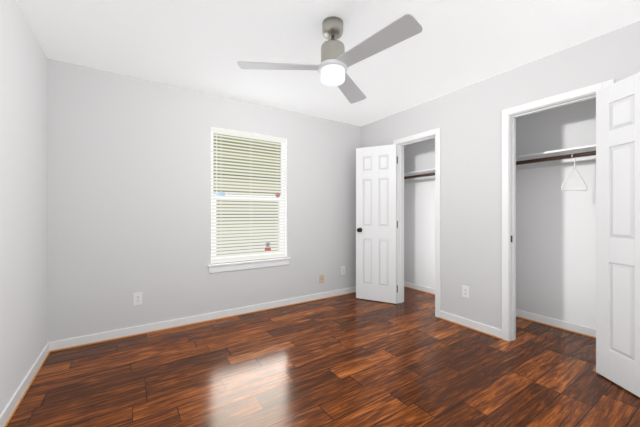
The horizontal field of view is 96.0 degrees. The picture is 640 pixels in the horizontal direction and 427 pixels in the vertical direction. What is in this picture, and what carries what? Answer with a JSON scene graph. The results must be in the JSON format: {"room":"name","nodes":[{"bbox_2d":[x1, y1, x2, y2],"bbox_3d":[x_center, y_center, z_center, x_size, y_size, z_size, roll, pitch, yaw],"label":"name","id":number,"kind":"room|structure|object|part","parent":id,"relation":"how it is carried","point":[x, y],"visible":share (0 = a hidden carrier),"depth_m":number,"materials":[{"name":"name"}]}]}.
{"room":"empty bedroom","nodes":[
{"label":"empty bedroom","id":0,"kind":"room"},
{"bbox_2d":[0,0,46,413],"bbox_3d":[-1.329,-0.070,0.858,0.110,2.440,3.810,0,0,-33],"label":"wall","id":1,"kind":"structure","parent":0,"point":[23,199],"depth_m":1.83,"materials":[{"name":"white paint"}]},
{"bbox_2d":[0,342,51,426],"bbox_3d":[-1.278,1.109,0.892,0.030,0.082,3.606,0,0,-33],"label":"baseboard","id":2,"kind":"structure","parent":1,"relation":"attached to","point":[8,409],"depth_m":1.82,"materials":[{"name":"white wood"}]},
{"bbox_2d":[47,58,360,341],"bbox_3d":[-0.495,-0.070,3.611,4.294,2.440,0.110,0,0,-33],"label":"wall","id":3,"kind":"structure","parent":0,"point":[128,187],"depth_m":2.84,"materials":[{"name":"white paint"}]},
{"bbox_2d":[134,292,141,304],"bbox_3d":[-1.729,0.810,2.735,0.070,0.115,0.008,0,0,-33],"label":"electrical outlet","id":4,"kind":"object","parent":3,"relation":"attached to","point":[137,298],"visible":1,"depth_m":2.73,"materials":[{"name":"white plastic"}]},
{"bbox_2d":[52,287,355,351],"bbox_3d":[-0.809,1.109,3.332,3.420,0.082,0.030,0,0,-33],"label":"baseboard","id":5,"kind":"structure","parent":3,"relation":"attached to","point":[58,345],"depth_m":2.94,"materials":[{"name":"white wood"}]},
{"bbox_2d":[208,127,289,272],"bbox_3d":[-0.814,-0.147,3.382,0.980,1.575,0.135,0,0,-33],"label":"window unit","id":6,"kind":"structure","parent":3,"relation":"in","point":[266,253],"depth_m":3.35,"materials":[{"name":"white plastic"}]},
{"bbox_2d":[320,274,323,282],"bbox_3d":[0.026,0.880,3.878,0.070,0.115,0.010,0,0,-33],"label":"outlet","id":7,"kind":"object","parent":3,"relation":"attached to","point":[322,278],"visible":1,"depth_m":3.88,"materials":[{"name":"beige plastic"}]},
{"bbox_2d":[341,266,344,274],"bbox_3d":[0.328,0.805,4.075,0.070,0.115,0.008,0,0,-33],"label":"electrical outlet","id":8,"kind":"object","parent":3,"relation":"attached to","point":[342,270],"visible":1,"depth_m":4.07,"materials":[{"name":"white plastic"}]},
{"bbox_2d":[7,287,639,426],"bbox_3d":[0.469,1.190,2.031,4.404,0.080,3.810,0,0,-33],"label":"floor","id":9,"kind":"structure","parent":0,"point":[352,360],"depth_m":2.03,"materials":[{"name":"brown wood"}]},
{"bbox_2d":[16,0,639,125],"bbox_3d":[0.469,-1.330,2.031,4.404,0.080,3.810,0,0,-33],"label":"ceiling","id":10,"kind":"structure","parent":0,"point":[205,46],"depth_m":2.15,"materials":[{"name":"white paint"}]},
{"bbox_2d":[237,13,422,103],"bbox_3d":[0.145,-1.089,1.852,1.129,0.401,1.025,0,0,-33],"label":"fan","id":11,"kind":"object","parent":10,"relation":"hanging from","point":[337,60],"visible":1,"depth_m":1.88,"materials":[{"name":"silver metal"}]},
{"bbox_3d":[0.087,-1.145,1.954,0.162,0.289,0.162,0,0,-33],"label":"motor","id":12,"kind":"part","parent":11,"relation":"part of","materials":[{"name":"silver metal"}]},
{"bbox_3d":[0.087,-0.929,1.954,0.168,0.082,0.168,0,0,-33],"label":"lamp shade","id":13,"kind":"part","parent":11,"relation":"part of","materials":[{"name":"white glass"}]},
{"bbox_2d":[404,98,595,328],"bbox_3d":[2.268,-0.070,3.203,0.110,2.440,3.590,0,0,-33],"label":"wall","id":14,"kind":"structure","parent":0,"point":[555,251],"depth_m":2.98,"materials":[{"name":"white paint"}]},
{"bbox_2d":[404,168,434,182],"bbox_3d":[1.522,-0.536,3.971,0.299,0.103,1.488,0,0,-33],"label":"closet shelf","id":15,"kind":"object","parent":14,"relation":"attached to","point":[419,173],"depth_m":4.14,"materials":[{"name":"white wood"}]},
{"bbox_2d":[404,173,434,178],"bbox_3d":[1.426,-0.520,3.908,0.038,0.038,1.452,0,0,-33],"label":"rail","id":16,"kind":"object","parent":15,"relation":"attached to","point":[420,175],"visible":0.29,"depth_m":3.96,"materials":[{"name":"brown"}]},
{"bbox_2d":[404,281,434,293],"bbox_3d":[1.642,1.109,4.049,0.014,0.082,1.490,0,0,-33],"label":"baseboard","id":17,"kind":"structure","parent":14,"relation":"attached to","point":[407,284],"depth_m":4.28,"materials":[{"name":"white wood"}]},
{"bbox_2d":[516,144,595,169],"bbox_3d":[2.524,-0.536,2.433,0.299,0.103,2.018,0,0,-33],"label":"closet shelf","id":18,"kind":"object","parent":14,"relation":"attached to","point":[587,148],"depth_m":2.81,"materials":[{"name":"white wood"}]},
{"bbox_2d":[516,151,595,190],"bbox_3d":[2.428,-0.375,2.371,0.267,0.343,1.982,0,0,-33],"label":"rail","id":19,"kind":"object","parent":18,"relation":"attached to","point":[575,155],"visible":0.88,"depth_m":2.62,"materials":[{"name":"dark brown wood"},{"name":"white plastic"}]},
{"bbox_2d":[516,309,595,337],"bbox_3d":[2.644,1.109,2.512,0.030,0.082,2.036,0,0,-33],"label":"baseboard","id":20,"kind":"structure","parent":14,"relation":"attached to","point":[575,328],"depth_m":2.89,"materials":[{"name":"white wood"}]},
{"bbox_2d":[361,21,639,329],"bbox_3d":[1.639,-0.070,2.794,0.110,2.440,3.590,0,0,-33],"label":"wall","id":21,"kind":"structure","parent":0,"point":[467,120],"depth_m":2.81,"materials":[{"name":"white paint"}]},
{"bbox_2d":[356,144,397,303],"bbox_3d":[0.735,0.131,3.776,0.550,2.018,0.165,0,0,28],"label":"door","id":22,"kind":"structure","parent":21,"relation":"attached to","point":[376,223],"depth_m":3.75,"materials":[{"name":"white painted wood"},{"name":"oil bronze"}]},
{"bbox_3d":[0.533,0.220,3.883,0.092,0.062,0.165,0,0,28],"label":"knob handle","id":23,"kind":"part","parent":22,"relation":"part of","materials":[{"name":"black metal"}]},
{"bbox_3d":[0.972,0.140,3.677,0.040,1.730,0.012,0,0,28],"label":"hinge handle","id":24,"kind":"part","parent":22,"relation":"part of","materials":[{"name":"white wood"}]},
{"bbox_2d":[397,135,434,302],"bbox_3d":[1.190,0.125,3.483,0.114,2.050,0.585,0,0,-33],"label":"door frame","id":25,"kind":"structure","parent":21,"relation":"attached to","point":[400,220],"depth_m":3.70,"materials":[{"name":"white wood"}]},
{"bbox_2d":[393,128,439,316],"bbox_3d":[1.190,0.102,3.483,0.144,2.095,0.675,0,0,-33],"label":"trim","id":26,"kind":"structure","parent":21,"relation":"attached to","point":[436,132],"depth_m":3.19,"materials":[{"name":"white wood"}]},
{"bbox_2d":[462,285,468,297],"bbox_3d":[1.480,0.795,2.929,0.008,0.115,0.070,0,0,-33],"label":"outlet","id":27,"kind":"object","parent":21,"relation":"attached to","point":[465,291],"visible":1,"depth_m":2.92,"materials":[{"name":"white plastic"}]},
{"bbox_2d":[438,311,502,339],"bbox_3d":[1.495,1.109,2.902,0.030,0.082,0.656,0,0,-33],"label":"baseboard","id":28,"kind":"structure","parent":21,"relation":"attached to","point":[497,333],"depth_m":2.86,"materials":[{"name":"white wood"}]},
{"bbox_2d":[502,79,614,340],"bbox_3d":[1.919,0.125,2.364,0.114,2.050,0.645,0,0,-33],"label":"door frame","id":29,"kind":"structure","parent":21,"relation":"attached to","point":[512,225],"depth_m":2.60,"materials":[{"name":"white wood"}]},
{"bbox_2d":[596,72,639,396],"bbox_3d":[1.997,0.131,1.776,0.165,2.018,0.610,0,0,1],"label":"door","id":30,"kind":"structure","parent":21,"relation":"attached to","point":[618,233],"depth_m":1.91,"materials":[{"name":"white painted wood"}]},
{"label":"outside","id":31,"kind":"structure","parent":0,"visible":0},
{"bbox_2d":[213,133,280,254],"bbox_3d":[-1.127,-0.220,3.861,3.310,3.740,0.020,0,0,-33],"label":"window","id":32,"kind":"structure","parent":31,"point":[246,185],"depth_m":3.93,"materials":[{"name":"clear glass"}]}
]}

